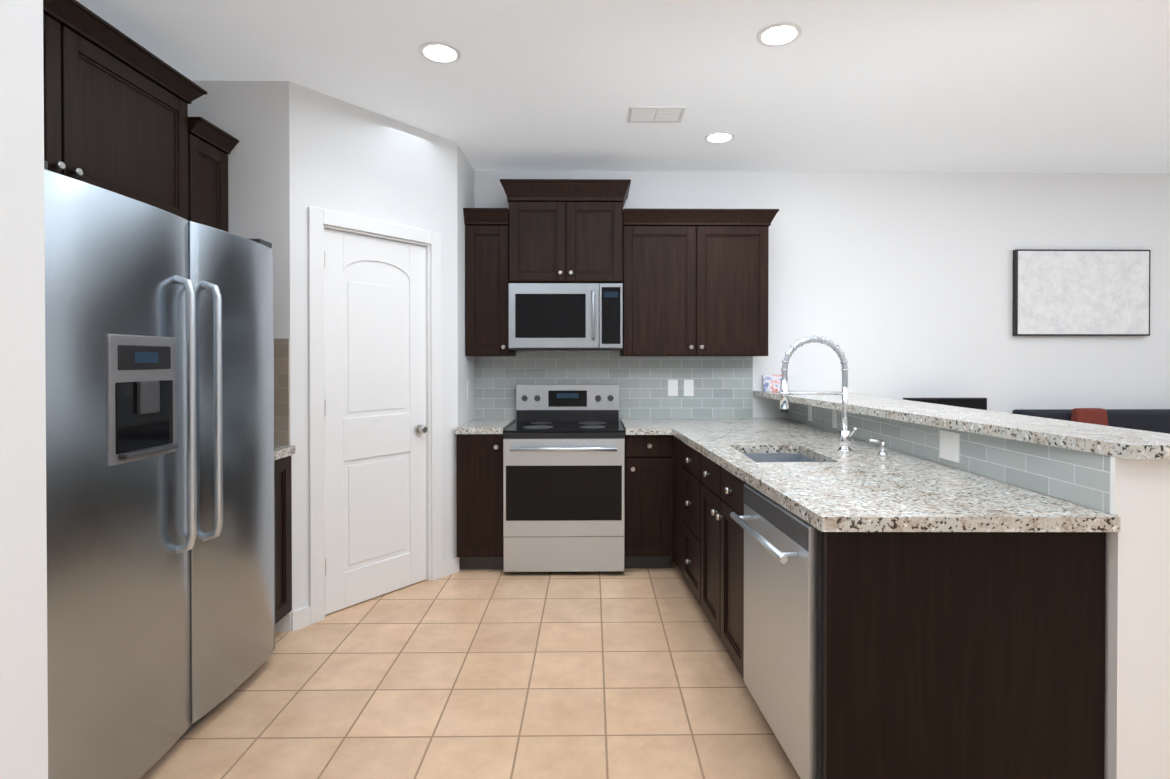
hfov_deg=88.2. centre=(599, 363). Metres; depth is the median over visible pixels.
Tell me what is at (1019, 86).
ceiling
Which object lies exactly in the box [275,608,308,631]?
baseboard
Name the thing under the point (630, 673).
floor
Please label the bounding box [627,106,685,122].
ceiling vent
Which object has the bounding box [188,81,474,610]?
wall
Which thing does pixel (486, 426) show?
countertop
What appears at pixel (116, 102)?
upper cabinet
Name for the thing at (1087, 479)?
backsplash
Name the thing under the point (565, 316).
microwave
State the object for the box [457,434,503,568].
base cabinet
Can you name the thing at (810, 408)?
outlet
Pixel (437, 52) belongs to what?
recessed light
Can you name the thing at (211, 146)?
upper cabinet
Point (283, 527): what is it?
base cabinet
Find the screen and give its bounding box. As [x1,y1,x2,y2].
[903,398,986,409]
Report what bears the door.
attached to the wall at (297, 151)
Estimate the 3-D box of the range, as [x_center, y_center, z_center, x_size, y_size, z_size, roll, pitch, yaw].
[-0.225,0.735,4.030,0.758,1.165,0.733,0,0,-1]
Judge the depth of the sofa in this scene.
4.16 m
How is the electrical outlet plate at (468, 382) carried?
attached to the wall at (297, 151)
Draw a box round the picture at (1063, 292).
[1012,249,1150,335]
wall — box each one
[0,0,47,778]
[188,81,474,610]
[474,171,1169,420]
[789,418,1169,778]
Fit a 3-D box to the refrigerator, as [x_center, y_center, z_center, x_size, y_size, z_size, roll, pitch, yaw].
[-1.736,0.402,2.064,0.746,1.860,1.227,0,0,-1]
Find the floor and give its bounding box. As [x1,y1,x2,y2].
[140,556,799,778]
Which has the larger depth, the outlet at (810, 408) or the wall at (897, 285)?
the wall at (897, 285)
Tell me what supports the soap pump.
on the countertop at (810, 474)
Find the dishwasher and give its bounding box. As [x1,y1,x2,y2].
[730,484,823,778]
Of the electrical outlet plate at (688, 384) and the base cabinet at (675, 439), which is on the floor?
the base cabinet at (675, 439)
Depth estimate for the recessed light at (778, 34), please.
2.53 m
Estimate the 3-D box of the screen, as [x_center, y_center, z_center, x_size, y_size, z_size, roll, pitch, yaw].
[2.423,0.497,4.237,0.580,0.518,0.190,0,0,-1]
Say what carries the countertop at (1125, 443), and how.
on the wall at (1137, 677)
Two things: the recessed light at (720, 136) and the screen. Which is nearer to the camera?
the recessed light at (720, 136)
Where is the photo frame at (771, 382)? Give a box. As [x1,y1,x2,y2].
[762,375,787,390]
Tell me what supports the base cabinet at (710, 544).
on the floor
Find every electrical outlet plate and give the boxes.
[467,381,469,398]
[668,380,677,395]
[684,380,693,395]
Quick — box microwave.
[508,283,622,350]
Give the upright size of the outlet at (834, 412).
0.115 m
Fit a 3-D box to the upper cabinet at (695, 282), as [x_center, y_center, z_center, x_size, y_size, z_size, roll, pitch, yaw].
[0.674,-0.544,4.211,1.039,0.979,0.401,0,0,-1]
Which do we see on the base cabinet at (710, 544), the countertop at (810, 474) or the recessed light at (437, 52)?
the countertop at (810, 474)
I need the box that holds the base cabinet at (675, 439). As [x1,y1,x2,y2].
[673,436,678,564]
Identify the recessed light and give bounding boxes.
[419,41,460,63]
[704,131,734,142]
[757,22,801,46]
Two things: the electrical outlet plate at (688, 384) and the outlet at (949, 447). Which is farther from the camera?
the electrical outlet plate at (688, 384)
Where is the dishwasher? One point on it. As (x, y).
(784, 615)
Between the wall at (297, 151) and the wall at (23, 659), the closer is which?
the wall at (23, 659)
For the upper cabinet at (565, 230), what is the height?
0.667 m
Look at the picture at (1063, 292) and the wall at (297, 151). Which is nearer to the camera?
the wall at (297, 151)
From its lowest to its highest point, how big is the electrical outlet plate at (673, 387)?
0.120 m
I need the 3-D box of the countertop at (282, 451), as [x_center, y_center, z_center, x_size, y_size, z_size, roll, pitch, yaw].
[-1.822,0.426,2.836,0.635,0.040,0.296,0,0,-1]
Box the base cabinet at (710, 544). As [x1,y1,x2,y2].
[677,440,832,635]
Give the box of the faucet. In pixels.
[779,336,856,452]
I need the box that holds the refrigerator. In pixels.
[44,160,274,778]
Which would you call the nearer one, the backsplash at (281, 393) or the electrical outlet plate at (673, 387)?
the backsplash at (281, 393)
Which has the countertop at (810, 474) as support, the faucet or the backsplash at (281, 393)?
the faucet
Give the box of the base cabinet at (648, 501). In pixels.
[625,434,672,567]
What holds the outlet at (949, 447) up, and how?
attached to the wall at (1137, 677)
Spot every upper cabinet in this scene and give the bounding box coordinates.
[43,0,206,219]
[188,117,238,231]
[463,208,515,355]
[500,179,630,282]
[620,208,778,355]
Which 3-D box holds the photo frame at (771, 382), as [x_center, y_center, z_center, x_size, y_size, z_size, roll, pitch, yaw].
[1.280,0.138,4.389,0.180,0.116,0.050,0,0,-1]
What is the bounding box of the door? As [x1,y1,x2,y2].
[308,206,441,624]
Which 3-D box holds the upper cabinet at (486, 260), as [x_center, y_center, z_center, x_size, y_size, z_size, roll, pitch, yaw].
[-0.757,-0.543,4.192,0.296,0.979,0.401,0,0,-1]
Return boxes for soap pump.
[868,439,887,459]
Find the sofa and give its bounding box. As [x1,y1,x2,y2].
[1012,408,1169,433]
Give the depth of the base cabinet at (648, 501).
3.80 m
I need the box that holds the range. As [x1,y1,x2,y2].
[503,384,624,571]
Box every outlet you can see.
[808,405,812,421]
[832,409,837,428]
[939,429,959,462]
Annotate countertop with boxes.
[274,446,294,459]
[455,418,514,433]
[621,418,1119,531]
[753,391,1169,458]
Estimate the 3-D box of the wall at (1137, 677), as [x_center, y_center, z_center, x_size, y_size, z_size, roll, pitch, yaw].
[1.481,0.784,3.041,0.166,1.080,2.780,0,0,-1]
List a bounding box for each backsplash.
[274,339,289,445]
[475,352,752,417]
[787,402,1118,514]
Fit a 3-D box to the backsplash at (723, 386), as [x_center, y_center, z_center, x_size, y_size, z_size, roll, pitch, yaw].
[0.105,0.155,4.405,2.030,0.480,0.008,0,0,-1]
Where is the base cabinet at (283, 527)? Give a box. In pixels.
[274,455,291,623]
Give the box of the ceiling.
[76,0,1169,172]

